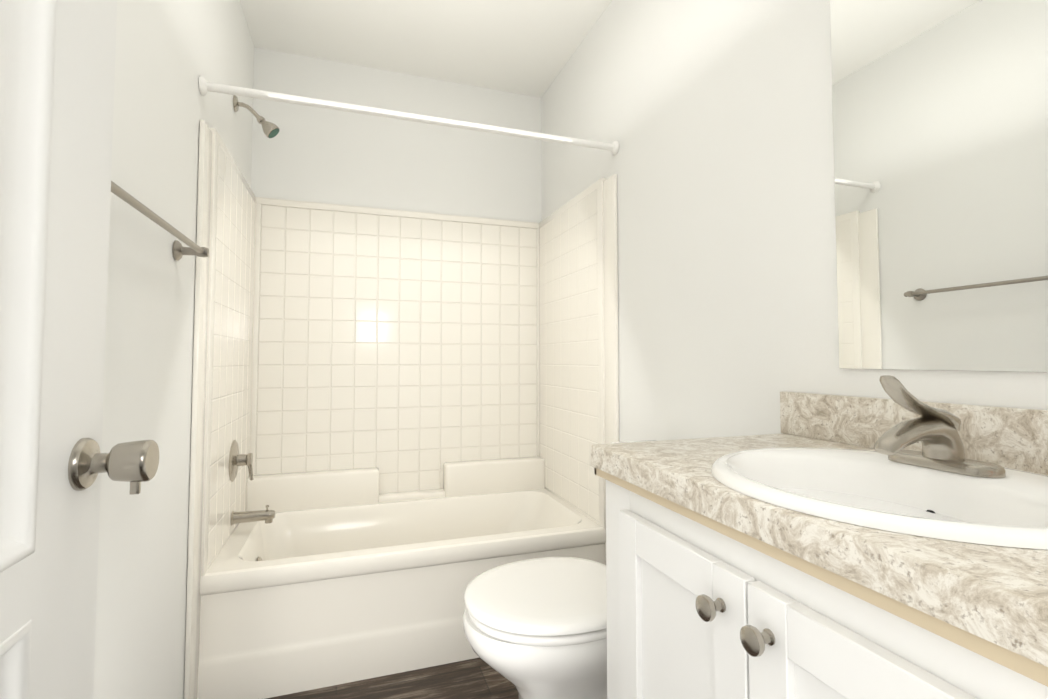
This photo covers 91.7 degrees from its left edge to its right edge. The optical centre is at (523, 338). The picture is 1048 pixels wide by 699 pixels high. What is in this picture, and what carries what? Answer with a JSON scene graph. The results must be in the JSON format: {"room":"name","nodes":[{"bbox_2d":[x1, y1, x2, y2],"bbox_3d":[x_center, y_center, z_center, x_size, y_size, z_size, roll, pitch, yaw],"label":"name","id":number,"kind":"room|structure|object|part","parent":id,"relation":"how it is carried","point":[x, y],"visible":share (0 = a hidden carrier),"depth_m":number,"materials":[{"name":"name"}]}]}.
{"room":"bathroom","nodes":[
{"label":"bathroom","id":0,"kind":"room"},
{"bbox_2d":[93,0,253,698],"bbox_3d":[-0.662,-0.166,0.438,0.120,2.424,3.972,1,-3,-19],"label":"wall","id":1,"kind":"structure","parent":0,"point":[168,53],"depth_m":1.18,"materials":[{"name":"white paint"}]},
{"bbox_2d":[111,181,208,260],"bbox_3d":[-0.760,-0.236,1.035,0.074,0.052,0.636,1,-3,-19],"label":"towel rail","id":2,"kind":"object","parent":1,"relation":"attached to","point":[180,250],"visible":0.4,"depth_m":1.07,"materials":[{"name":"silver metal"}]},
{"bbox_2d":[266,657,518,698],"bbox_3d":[0.413,1.085,0.750,2.390,0.050,3.972,1,-3,-19],"label":"floor","id":3,"kind":"structure","parent":0,"point":[477,678],"depth_m":1.60,"materials":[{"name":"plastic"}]},
{"bbox_2d":[184,95,618,698],"bbox_3d":[-0.425,0.104,2.050,1.367,2.020,0.808,1,-3,-19],"label":"shower","id":4,"kind":"object","parent":3,"relation":"on","point":[402,421],"visible":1,"depth_m":2.22,"materials":[{"name":"white tile"}]},
{"bbox_2d":[197,489,605,698],"bbox_3d":[-0.439,0.920,2.055,1.367,0.390,0.726,1,-3,-19],"label":"tub","id":5,"kind":"object","parent":4,"relation":"in","point":[316,596],"depth_m":1.70,"materials":[{"name":"white ceramic"}]},
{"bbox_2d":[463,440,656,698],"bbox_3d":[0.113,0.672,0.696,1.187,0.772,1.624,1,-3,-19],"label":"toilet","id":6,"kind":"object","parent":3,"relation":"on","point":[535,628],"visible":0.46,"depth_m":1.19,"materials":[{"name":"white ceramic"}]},
{"bbox_3d":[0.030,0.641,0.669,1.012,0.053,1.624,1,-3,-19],"label":"seat","id":7,"kind":"part","parent":6,"relation":"part of","materials":[{"name":"white plastic"}]},
{"bbox_3d":[0.400,0.515,1.444,0.168,0.397,0.348,1,-3,-19],"label":"tank","id":8,"kind":"part","parent":6,"relation":"part of","materials":[{"name":"white ceramic"}]},
{"bbox_2d":[591,375,1047,698],"bbox_3d":[0.478,0.554,0.685,0.520,1.007,0.789,1,-3,-19],"label":"bathroom vanity","id":9,"kind":"object","parent":3,"relation":"on","point":[824,546],"visible":1,"depth_m":0.64,"materials":[{"name":"white paint"}]},
{"bbox_3d":[0.250,0.339,0.608,0.032,0.031,0.110,1,-3,-19],"label":"knob","id":10,"kind":"part","parent":9,"relation":"part of","materials":[{"name":"silver metal"}]},
{"bbox_3d":[0.275,0.610,0.601,0.019,0.637,0.616,1,-3,-19],"label":"door","id":11,"kind":"part","parent":9,"relation":"part of","materials":[{"name":"white paint"}]},
{"bbox_2d":[711,447,1047,549],"bbox_3d":[0.480,0.261,0.663,0.430,0.163,0.460,1,-3,-19],"label":"sink","id":12,"kind":"object","parent":9,"relation":"in","point":[783,498],"depth_m":0.64,"materials":[{"name":"white ceramic"}]},
{"bbox_2d":[874,375,1005,477],"bbox_3d":[0.553,0.117,0.713,0.146,0.131,0.142,1,-3,-19],"label":"faucet","id":13,"kind":"object","parent":9,"relation":"on","point":[942,455],"depth_m":0.70,"materials":[{"name":"silver metal"}]},
{"bbox_2d":[251,47,541,222],"bbox_3d":[-0.575,-0.079,2.499,1.370,2.424,0.120,1,-3,-19],"label":"wall","id":14,"kind":"structure","parent":0,"point":[315,154],"depth_m":2.45,"materials":[{"name":"white paint"}]},
{"bbox_2d":[240,0,611,97],"bbox_3d":[0.413,-1.387,0.854,2.390,0.050,3.972,1,-3,-19],"label":"ceiling","id":15,"kind":"structure","parent":0,"point":[527,47],"depth_m":2.19,"materials":[{"name":"white paint"}]},
{"bbox_2d":[541,0,1047,441],"bbox_3d":[0.528,-0.118,1.566,0.120,2.424,2.596,1,-3,-19],"label":"wall","id":16,"kind":"structure","parent":0,"point":[714,118],"depth_m":1.39,"materials":[{"name":"white paint"}]},
{"bbox_2d":[199,76,618,154],"bbox_3d":[-0.299,-0.732,1.711,1.367,0.052,0.052,1,-3,-19],"label":"shower curtain rod","id":17,"kind":"object","parent":16,"relation":"attached to","point":[205,86],"visible":0.98,"depth_m":1.66,"materials":[{"name":"white metal"}]},
{"bbox_2d":[830,0,1047,371],"bbox_3d":[0.729,-0.410,0.787,0.005,0.919,0.552,1,-3,-19],"label":"mirror","id":18,"kind":"object","parent":16,"relation":"attached to","point":[940,122],"visible":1,"depth_m":0.85,"materials":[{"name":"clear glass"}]},
{"bbox_3d":[-0.044,-1.216,0.105,0.730,0.354,0.110,1,-3,-19],"label":"wall","id":19,"kind":"structure","parent":0,"visible":0},
{"bbox_2d":[0,0,116,698],"bbox_3d":[-0.455,0.016,0.333,0.038,2.028,0.686,1,-3,-18],"label":"door","id":20,"kind":"structure","parent":19,"relation":"in","point":[57,69],"depth_m":0.55,"materials":[{"name":"white paint"}]},
{"bbox_2d":[68,438,158,494],"bbox_3d":[-0.552,0.155,0.620,0.182,0.071,0.092,1,-3,-18],"label":"door knob","id":21,"kind":"object","parent":20,"relation":"attached to","point":[135,464],"depth_m":0.61,"materials":[{"name":"silver metal"}]}
]}

